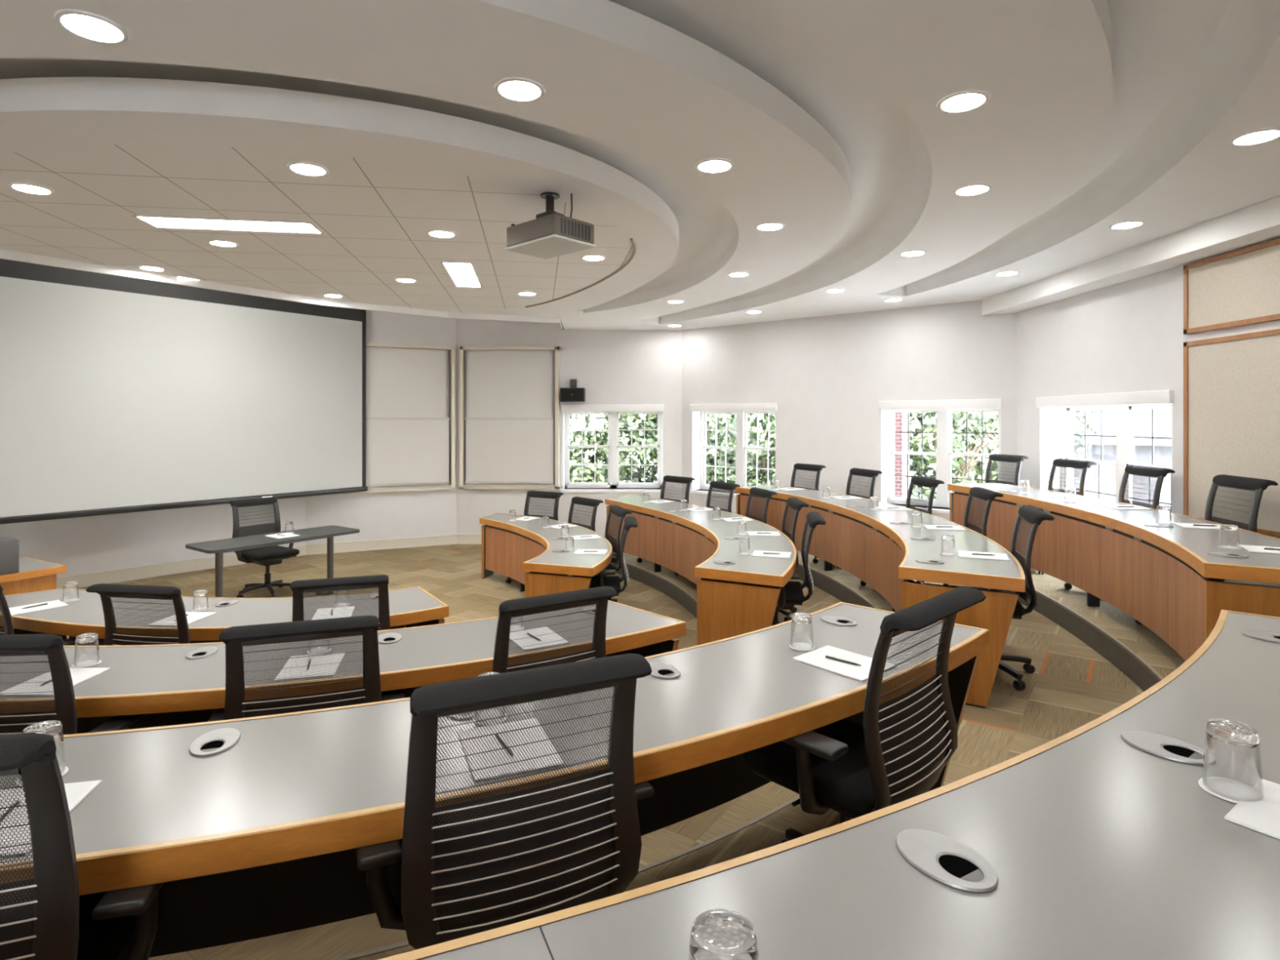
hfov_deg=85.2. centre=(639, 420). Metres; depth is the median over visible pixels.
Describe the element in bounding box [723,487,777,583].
swivel chair
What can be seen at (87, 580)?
baseboard
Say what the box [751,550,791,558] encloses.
pad
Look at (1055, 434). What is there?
window
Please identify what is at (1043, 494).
pad
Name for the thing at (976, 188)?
recessed light
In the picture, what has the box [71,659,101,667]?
coaster
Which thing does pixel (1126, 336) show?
wall
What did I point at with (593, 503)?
swivel chair
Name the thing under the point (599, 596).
swivel chair
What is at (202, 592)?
tumbler
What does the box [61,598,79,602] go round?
coaster
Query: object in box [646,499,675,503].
pad
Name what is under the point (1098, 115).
ceiling
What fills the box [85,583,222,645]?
swivel chair
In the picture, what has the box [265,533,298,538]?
pad
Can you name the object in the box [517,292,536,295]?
recessed light
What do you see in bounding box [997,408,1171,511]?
window view
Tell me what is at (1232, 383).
fabric panel
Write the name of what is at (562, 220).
vent
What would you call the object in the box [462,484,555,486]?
tray
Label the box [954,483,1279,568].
countertop
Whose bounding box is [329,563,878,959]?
trim
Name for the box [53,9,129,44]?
recessed light
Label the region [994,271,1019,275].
recessed light
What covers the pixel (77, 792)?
pad
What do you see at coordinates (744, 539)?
tumbler
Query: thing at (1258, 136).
recessed light
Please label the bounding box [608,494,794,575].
countertop
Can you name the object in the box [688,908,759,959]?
tumbler
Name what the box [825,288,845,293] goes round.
recessed light
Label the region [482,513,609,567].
countertop
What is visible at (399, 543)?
baseboard
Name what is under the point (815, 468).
swivel chair
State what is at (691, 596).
trim
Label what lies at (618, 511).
swivel chair
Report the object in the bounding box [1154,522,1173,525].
coaster
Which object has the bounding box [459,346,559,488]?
whiteboard
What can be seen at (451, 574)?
floor
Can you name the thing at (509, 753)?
pen
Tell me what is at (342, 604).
coaster
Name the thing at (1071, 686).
floor
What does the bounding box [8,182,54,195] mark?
recessed light
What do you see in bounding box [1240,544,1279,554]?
pad
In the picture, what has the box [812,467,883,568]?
swivel chair
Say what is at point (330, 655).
pad
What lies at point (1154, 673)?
trim
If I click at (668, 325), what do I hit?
recessed light
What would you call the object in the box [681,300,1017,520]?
wall
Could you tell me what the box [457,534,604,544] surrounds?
baseboard
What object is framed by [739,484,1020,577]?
countertop
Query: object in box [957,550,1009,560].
pad
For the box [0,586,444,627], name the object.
countertop
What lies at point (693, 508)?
pad
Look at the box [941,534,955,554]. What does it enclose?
tumbler
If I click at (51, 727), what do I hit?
tumbler
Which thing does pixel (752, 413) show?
window view
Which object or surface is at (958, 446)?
window view
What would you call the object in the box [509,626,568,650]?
pad
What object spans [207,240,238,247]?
recessed light
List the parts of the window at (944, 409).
sash, sash, sill, frame, sash, sash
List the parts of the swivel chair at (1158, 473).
backrest frame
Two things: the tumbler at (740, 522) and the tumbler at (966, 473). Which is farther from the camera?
the tumbler at (966, 473)
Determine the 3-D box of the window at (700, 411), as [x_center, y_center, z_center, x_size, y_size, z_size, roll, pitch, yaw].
[1.440,0.442,10.360,1.500,1.367,0.340,0,0,39]
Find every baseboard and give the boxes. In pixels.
[56,544,306,589]
[306,534,457,555]
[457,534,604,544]
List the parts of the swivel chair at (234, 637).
backrest frame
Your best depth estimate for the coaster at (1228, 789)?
1.28 m
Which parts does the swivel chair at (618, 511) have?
seat, leg, backrest frame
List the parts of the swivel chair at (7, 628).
backrest frame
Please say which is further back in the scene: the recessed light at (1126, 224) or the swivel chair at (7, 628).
the recessed light at (1126, 224)
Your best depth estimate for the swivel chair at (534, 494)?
8.61 m
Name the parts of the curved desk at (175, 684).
modesty panel, panel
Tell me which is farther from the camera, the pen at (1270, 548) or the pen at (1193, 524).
the pen at (1193, 524)
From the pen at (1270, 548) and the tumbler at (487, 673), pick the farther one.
the pen at (1270, 548)
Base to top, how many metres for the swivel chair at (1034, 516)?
1.039 m
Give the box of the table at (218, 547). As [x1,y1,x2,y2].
[185,525,359,597]
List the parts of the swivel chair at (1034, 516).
seat, leg, leg, backrest frame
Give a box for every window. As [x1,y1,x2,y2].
[560,404,665,492]
[688,402,777,497]
[879,399,1002,514]
[1035,390,1173,512]
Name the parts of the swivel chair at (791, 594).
seat, arm post, backrest frame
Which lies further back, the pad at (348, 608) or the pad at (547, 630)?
the pad at (348, 608)
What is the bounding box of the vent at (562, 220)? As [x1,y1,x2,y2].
[560,217,590,240]
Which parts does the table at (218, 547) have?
leg, cross rail, leg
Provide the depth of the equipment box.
5.46 m
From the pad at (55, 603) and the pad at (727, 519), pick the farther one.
the pad at (727, 519)
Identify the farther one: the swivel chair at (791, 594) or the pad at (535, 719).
the swivel chair at (791, 594)
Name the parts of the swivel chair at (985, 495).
backrest frame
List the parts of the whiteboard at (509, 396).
rail, panel, panel rail, panel, rail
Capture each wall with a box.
[0,491,305,577]
[305,310,457,544]
[457,318,681,534]
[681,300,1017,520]
[1017,237,1279,586]
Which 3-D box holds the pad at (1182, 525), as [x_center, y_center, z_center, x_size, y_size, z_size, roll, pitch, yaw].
[3.597,0.678,4.439,0.280,0.005,0.216,0,0,20]
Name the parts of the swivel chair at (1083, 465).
backrest frame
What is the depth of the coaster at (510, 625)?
3.40 m
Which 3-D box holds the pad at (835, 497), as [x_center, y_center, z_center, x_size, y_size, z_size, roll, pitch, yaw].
[2.248,0.848,7.604,0.280,0.005,0.216,0,0,-14]
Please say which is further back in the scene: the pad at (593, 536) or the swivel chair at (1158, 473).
the pad at (593, 536)
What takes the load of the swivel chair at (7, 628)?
on the floor at (451, 574)
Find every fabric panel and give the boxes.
[1183,238,1279,333]
[1183,328,1279,537]
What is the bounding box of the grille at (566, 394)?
[560,388,583,400]
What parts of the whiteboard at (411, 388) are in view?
panel rail, panel, panel, rail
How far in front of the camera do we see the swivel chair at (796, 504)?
6.19 m
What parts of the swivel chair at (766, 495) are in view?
backrest frame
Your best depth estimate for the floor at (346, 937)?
2.87 m
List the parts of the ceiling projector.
mount plate, plate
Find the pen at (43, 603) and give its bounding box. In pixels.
[21,603,48,608]
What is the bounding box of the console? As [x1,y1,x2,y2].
[0,556,66,595]
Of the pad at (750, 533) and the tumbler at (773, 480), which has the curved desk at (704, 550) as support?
the pad at (750, 533)
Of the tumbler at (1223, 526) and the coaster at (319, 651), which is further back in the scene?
the tumbler at (1223, 526)
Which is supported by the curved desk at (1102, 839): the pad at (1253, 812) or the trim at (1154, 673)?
the pad at (1253, 812)
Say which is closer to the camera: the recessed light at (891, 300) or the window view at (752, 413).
the recessed light at (891, 300)
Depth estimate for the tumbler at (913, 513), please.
5.51 m
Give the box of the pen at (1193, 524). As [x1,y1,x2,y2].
[1193,524,1215,526]
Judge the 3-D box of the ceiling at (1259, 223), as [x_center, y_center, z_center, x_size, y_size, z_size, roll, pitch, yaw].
[4.135,-1.310,2.965,0.289,0.179,10.310,0,0,0]
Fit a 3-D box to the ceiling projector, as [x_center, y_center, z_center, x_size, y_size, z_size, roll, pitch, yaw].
[-0.552,-1.232,4.338,0.480,0.335,0.363,0,0,42]
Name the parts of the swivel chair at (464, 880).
arm post, seat, arm post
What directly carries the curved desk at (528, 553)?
on the floor at (451, 574)
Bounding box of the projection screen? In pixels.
[0,258,367,524]
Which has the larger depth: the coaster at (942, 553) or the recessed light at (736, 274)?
the recessed light at (736, 274)
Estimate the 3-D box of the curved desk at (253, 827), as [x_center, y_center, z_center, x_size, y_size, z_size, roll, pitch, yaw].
[-1.152,1.218,1.972,5.409,0.745,1.243,0,0,-17]
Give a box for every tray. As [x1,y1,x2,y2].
[367,484,451,490]
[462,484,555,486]
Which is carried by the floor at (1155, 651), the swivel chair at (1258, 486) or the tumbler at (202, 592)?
the swivel chair at (1258, 486)
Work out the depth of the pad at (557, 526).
7.77 m
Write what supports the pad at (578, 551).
on the curved desk at (528, 553)
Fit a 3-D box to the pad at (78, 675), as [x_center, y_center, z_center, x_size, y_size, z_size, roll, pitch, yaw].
[-2.278,1.018,2.713,0.216,0.005,0.280,0,0,0]
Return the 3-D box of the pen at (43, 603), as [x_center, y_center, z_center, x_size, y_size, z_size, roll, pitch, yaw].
[-3.841,1.180,4.417,0.008,0.009,0.132,0,0,29]
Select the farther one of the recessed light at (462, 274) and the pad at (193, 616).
the recessed light at (462, 274)
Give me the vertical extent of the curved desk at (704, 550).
0.745 m
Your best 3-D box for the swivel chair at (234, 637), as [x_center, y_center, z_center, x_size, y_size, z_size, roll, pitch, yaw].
[-1.296,1.240,2.753,0.694,1.039,0.670,0,0,-19]
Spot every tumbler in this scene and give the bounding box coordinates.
[18,720,65,782]
[62,581,79,601]
[73,632,99,666]
[192,589,208,611]
[284,521,293,533]
[475,671,505,722]
[541,516,549,528]
[560,524,568,537]
[564,537,574,551]
[643,492,649,502]
[680,499,687,510]
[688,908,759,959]
[712,507,720,519]
[737,520,746,533]
[738,537,750,555]
[772,479,779,488]
[790,612,813,649]
[822,486,830,491]
[869,496,878,509]
[911,511,922,527]
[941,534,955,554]
[965,472,974,484]
[1019,480,1030,493]
[1064,486,1076,502]
[1155,505,1171,524]
[1202,718,1263,800]
[1218,524,1239,548]
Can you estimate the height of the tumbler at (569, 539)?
0.119 m
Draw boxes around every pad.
[0,667,111,695]
[0,779,102,857]
[8,600,69,615]
[147,611,216,626]
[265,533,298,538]
[274,652,344,680]
[312,605,355,619]
[457,718,563,782]
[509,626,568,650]
[511,516,539,520]
[546,523,577,528]
[569,534,601,539]
[573,549,608,554]
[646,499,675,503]
[684,507,712,511]
[720,517,753,521]
[747,531,781,536]
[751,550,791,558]
[776,487,804,490]
[791,644,897,681]
[829,496,862,499]
[873,506,911,510]
[922,524,966,530]
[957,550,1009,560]
[975,483,1011,486]
[1035,493,1080,496]
[1097,505,1152,510]
[1171,522,1239,530]
[1224,778,1279,839]
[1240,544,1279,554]
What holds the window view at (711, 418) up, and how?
on the ground
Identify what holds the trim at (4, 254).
attached to the wall at (613, 366)
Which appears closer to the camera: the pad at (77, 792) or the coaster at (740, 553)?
the pad at (77, 792)
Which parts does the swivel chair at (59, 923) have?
backrest frame, seat, arm post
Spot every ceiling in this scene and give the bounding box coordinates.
[0,0,1279,329]
[982,195,1279,315]
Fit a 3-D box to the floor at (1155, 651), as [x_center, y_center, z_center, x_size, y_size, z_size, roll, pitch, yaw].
[-1.329,1.505,3.058,12.341,0.170,10.517,0,0,0]
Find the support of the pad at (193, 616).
on the curved desk at (412, 606)
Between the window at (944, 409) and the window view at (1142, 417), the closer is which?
the window at (944, 409)
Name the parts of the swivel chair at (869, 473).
backrest frame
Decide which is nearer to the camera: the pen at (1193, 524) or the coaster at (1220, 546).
the coaster at (1220, 546)
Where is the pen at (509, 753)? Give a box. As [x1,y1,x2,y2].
[495,734,513,756]
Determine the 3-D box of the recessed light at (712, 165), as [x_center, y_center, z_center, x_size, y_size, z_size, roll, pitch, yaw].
[0.410,-1.396,3.830,0.214,0.006,0.214,0,0,0]
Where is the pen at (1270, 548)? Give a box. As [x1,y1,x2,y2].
[1264,547,1279,550]
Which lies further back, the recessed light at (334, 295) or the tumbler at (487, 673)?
the recessed light at (334, 295)
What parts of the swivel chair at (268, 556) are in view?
arm post, leg, leg, backrest frame, seat, leg, leg, leg, arm post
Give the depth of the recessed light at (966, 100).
3.05 m
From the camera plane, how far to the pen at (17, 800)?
1.49 m
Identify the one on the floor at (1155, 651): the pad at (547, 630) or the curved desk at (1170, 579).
the curved desk at (1170, 579)
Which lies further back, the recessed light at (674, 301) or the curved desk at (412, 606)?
the recessed light at (674, 301)
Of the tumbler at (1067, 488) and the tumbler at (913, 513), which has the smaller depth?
the tumbler at (913, 513)
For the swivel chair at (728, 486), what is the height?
1.039 m
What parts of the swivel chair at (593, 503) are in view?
backrest frame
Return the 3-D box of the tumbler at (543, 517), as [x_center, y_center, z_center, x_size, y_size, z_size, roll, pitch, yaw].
[-1.045,1.128,7.697,0.085,0.119,0.085,0,0,32]
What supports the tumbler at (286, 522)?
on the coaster
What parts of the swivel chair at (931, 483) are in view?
backrest frame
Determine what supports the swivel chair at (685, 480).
on the floor at (346, 937)
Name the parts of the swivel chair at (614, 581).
seat, arm post, backrest frame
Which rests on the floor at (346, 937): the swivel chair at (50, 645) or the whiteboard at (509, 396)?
the swivel chair at (50, 645)
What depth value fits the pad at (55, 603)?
4.41 m
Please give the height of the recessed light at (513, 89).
0.006 m
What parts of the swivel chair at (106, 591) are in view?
backrest frame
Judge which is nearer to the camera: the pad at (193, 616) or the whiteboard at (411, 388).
the pad at (193, 616)
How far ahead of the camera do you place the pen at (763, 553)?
5.27 m
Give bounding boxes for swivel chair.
[0,584,78,645]
[0,633,148,735]
[0,732,165,959]
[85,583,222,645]
[207,615,404,721]
[228,497,299,597]
[289,574,405,630]
[355,653,653,949]
[492,586,617,673]
[505,490,563,583]
[563,496,603,575]
[572,505,631,602]
[581,515,638,599]
[636,475,695,563]
[674,480,740,575]
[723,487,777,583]
[742,511,826,626]
[742,586,986,843]
[777,497,808,622]
[790,462,826,490]
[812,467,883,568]
[860,475,944,586]
[941,505,1054,689]
[942,486,1003,585]
[984,453,1028,486]
[1038,458,1097,574]
[1063,464,1175,599]
[1134,474,1278,624]
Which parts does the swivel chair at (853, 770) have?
leg, arm post, seat, arm post, backrest frame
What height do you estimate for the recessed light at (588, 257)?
0.006 m
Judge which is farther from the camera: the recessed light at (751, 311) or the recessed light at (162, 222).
the recessed light at (751, 311)
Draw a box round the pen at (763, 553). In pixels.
[763,552,781,554]
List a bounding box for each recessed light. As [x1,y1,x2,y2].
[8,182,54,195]
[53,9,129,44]
[132,215,324,234]
[137,265,166,271]
[175,275,238,286]
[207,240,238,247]
[286,161,328,176]
[323,293,343,297]
[395,277,417,282]
[426,230,456,238]
[440,262,482,287]
[493,77,545,102]
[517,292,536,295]
[581,254,605,261]
[666,299,684,303]
[667,324,682,326]
[694,158,733,173]
[727,271,750,277]
[745,310,761,313]
[755,222,785,231]
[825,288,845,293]
[884,297,903,302]
[899,249,926,257]
[936,89,990,113]
[953,183,991,195]
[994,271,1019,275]
[1108,220,1145,229]
[1228,128,1279,146]
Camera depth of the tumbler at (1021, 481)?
6.45 m
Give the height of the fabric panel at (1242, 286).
0.535 m
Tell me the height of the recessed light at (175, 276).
0.006 m
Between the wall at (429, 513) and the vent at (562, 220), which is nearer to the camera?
the vent at (562, 220)
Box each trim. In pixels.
[0,248,562,329]
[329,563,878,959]
[625,562,697,603]
[1035,589,1163,681]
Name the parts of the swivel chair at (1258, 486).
backrest frame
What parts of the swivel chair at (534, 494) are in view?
backrest frame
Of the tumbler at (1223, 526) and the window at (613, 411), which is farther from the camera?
the window at (613, 411)
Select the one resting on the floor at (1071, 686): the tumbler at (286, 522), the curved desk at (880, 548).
the curved desk at (880, 548)
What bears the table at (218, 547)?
on the floor at (451, 574)
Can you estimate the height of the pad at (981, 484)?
0.005 m
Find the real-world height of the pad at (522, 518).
0.005 m
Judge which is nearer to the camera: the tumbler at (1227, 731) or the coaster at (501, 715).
the tumbler at (1227, 731)
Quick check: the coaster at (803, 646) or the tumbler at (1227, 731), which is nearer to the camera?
the tumbler at (1227, 731)
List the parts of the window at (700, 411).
sill, sash, sash, sash, sash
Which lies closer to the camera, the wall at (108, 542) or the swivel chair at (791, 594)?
the swivel chair at (791, 594)
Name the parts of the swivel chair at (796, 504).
leg, backrest frame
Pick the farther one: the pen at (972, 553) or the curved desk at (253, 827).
the pen at (972, 553)
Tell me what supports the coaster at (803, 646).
on the curved desk at (253, 827)
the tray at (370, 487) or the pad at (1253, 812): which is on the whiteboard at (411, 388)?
the tray at (370, 487)
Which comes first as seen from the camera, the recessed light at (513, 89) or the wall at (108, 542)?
the recessed light at (513, 89)
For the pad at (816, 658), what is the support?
on the curved desk at (253, 827)
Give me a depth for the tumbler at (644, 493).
8.59 m
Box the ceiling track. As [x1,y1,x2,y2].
[524,238,635,307]
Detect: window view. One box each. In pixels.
[569,413,657,482]
[576,413,755,484]
[653,413,775,485]
[713,413,928,483]
[754,415,934,484]
[909,411,998,499]
[951,409,1106,483]
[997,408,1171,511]
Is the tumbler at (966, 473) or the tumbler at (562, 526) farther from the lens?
the tumbler at (966, 473)
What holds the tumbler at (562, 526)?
on the coaster
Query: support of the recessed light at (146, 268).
in the ceiling at (1098, 115)
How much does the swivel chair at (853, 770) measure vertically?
1.059 m
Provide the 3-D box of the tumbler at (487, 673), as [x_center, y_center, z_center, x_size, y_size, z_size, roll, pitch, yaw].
[-0.428,0.788,1.986,0.085,0.119,0.085,0,0,-38]
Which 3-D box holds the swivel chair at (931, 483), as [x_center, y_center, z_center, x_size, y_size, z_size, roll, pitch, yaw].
[2.447,1.071,6.592,0.670,1.039,0.694,0,0,-3]
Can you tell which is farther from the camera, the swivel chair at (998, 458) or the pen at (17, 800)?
the swivel chair at (998, 458)
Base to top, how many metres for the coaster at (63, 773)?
0.002 m
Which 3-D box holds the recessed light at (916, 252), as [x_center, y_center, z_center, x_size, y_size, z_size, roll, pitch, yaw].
[2.290,-1.396,5.840,0.214,0.006,0.214,0,0,0]
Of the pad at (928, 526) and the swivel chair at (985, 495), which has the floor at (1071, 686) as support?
the swivel chair at (985, 495)
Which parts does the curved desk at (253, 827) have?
modesty panel, panel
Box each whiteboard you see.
[347,342,455,493]
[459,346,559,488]
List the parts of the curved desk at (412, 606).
panel, modesty panel, panel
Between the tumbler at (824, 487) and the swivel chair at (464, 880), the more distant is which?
the tumbler at (824, 487)
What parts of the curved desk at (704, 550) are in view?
panel, support panel, reveal rail, modesty panel, panel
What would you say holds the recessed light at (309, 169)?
in the ceiling at (1098, 115)
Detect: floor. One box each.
[66,544,697,649]
[148,552,842,959]
[352,549,1143,959]
[1009,565,1185,691]
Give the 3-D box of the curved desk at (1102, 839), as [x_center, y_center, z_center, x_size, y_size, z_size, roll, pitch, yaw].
[-0.066,1.048,0.948,5.753,0.745,1.199,0,0,-23]
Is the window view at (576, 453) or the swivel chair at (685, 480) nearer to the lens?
the swivel chair at (685, 480)
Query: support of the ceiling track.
attached to the ceiling at (1098, 115)
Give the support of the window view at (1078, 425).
on the ground
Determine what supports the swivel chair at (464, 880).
on the floor at (1071, 686)
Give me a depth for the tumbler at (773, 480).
8.50 m
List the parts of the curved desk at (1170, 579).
panel, reveal rail, support panel, panel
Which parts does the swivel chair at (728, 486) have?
backrest frame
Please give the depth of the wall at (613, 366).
10.83 m
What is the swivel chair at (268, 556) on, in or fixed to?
on the floor at (451, 574)
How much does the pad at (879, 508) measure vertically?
0.005 m
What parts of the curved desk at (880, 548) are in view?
panel, modesty panel, support panel, reveal rail, panel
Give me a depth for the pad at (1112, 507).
5.38 m
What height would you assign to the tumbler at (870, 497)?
0.119 m
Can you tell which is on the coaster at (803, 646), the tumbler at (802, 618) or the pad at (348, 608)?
the tumbler at (802, 618)
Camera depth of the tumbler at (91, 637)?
2.89 m
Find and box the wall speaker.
[560,378,585,401]
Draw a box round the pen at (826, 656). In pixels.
[825,655,861,666]
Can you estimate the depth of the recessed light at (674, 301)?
8.21 m
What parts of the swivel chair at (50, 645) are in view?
backrest frame, seat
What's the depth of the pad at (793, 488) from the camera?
8.58 m
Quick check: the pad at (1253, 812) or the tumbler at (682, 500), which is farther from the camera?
the tumbler at (682, 500)
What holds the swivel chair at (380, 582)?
on the floor at (451, 574)
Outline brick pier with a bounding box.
[893,412,909,497]
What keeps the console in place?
on the floor at (451, 574)
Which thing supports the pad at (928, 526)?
on the curved desk at (880, 548)
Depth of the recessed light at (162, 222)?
4.98 m
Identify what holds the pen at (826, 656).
on the pad at (816, 658)
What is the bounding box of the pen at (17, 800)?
[0,800,19,822]
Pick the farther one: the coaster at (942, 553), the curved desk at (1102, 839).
the coaster at (942, 553)
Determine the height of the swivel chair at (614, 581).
1.039 m
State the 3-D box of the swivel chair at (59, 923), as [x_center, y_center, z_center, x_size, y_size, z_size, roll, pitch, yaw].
[-1.317,1.060,1.386,0.694,1.059,0.670,0,0,-13]
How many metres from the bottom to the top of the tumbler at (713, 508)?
0.119 m
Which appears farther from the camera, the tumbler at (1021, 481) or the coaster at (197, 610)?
the tumbler at (1021, 481)
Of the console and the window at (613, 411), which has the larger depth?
the window at (613, 411)
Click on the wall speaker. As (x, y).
(573, 393)
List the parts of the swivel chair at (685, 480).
backrest frame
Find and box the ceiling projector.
[504,191,595,258]
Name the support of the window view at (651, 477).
on the ground
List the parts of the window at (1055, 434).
sash, sash, frame, sash, sash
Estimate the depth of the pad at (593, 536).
7.02 m
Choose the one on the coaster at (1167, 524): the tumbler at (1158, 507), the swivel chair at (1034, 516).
the tumbler at (1158, 507)
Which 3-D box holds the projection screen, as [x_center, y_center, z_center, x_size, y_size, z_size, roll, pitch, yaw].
[-5.420,-0.480,8.120,0.180,3.020,4.996,0,0,36]
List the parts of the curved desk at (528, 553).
panel, modesty panel, reveal rail, support panel, panel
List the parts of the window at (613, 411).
sash, sash, sill, sash, sash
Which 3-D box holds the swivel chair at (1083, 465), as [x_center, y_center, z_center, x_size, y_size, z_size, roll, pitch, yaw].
[3.886,0.900,6.662,0.670,1.039,0.694,0,0,-3]
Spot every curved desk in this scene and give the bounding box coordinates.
[0,586,448,645]
[0,600,686,732]
[0,601,989,959]
[377,609,1279,959]
[479,512,612,597]
[604,494,796,645]
[734,484,1025,708]
[947,483,1279,661]
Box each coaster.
[15,764,68,786]
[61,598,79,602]
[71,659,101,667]
[191,607,209,612]
[306,646,330,654]
[334,603,350,607]
[472,710,506,724]
[510,625,524,631]
[737,552,751,555]
[788,642,815,651]
[940,552,956,555]
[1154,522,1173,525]
[1198,776,1253,803]
[1217,545,1240,549]
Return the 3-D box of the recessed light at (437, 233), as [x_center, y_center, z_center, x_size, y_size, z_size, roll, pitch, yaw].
[-1.490,-1.396,5.230,0.214,0.006,0.214,0,0,0]
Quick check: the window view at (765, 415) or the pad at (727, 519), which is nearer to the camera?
the pad at (727, 519)
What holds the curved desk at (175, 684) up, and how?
on the floor at (346, 937)
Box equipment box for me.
[0,535,18,575]
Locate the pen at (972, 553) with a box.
[972,553,993,555]
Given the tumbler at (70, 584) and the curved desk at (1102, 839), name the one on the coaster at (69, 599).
the tumbler at (70, 584)
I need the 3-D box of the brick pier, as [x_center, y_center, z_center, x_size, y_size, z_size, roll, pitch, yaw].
[3.650,0.830,9.980,0.320,4.600,0.320,0,0,39]
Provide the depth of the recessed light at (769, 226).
5.03 m
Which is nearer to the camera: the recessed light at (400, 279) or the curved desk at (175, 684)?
the curved desk at (175, 684)

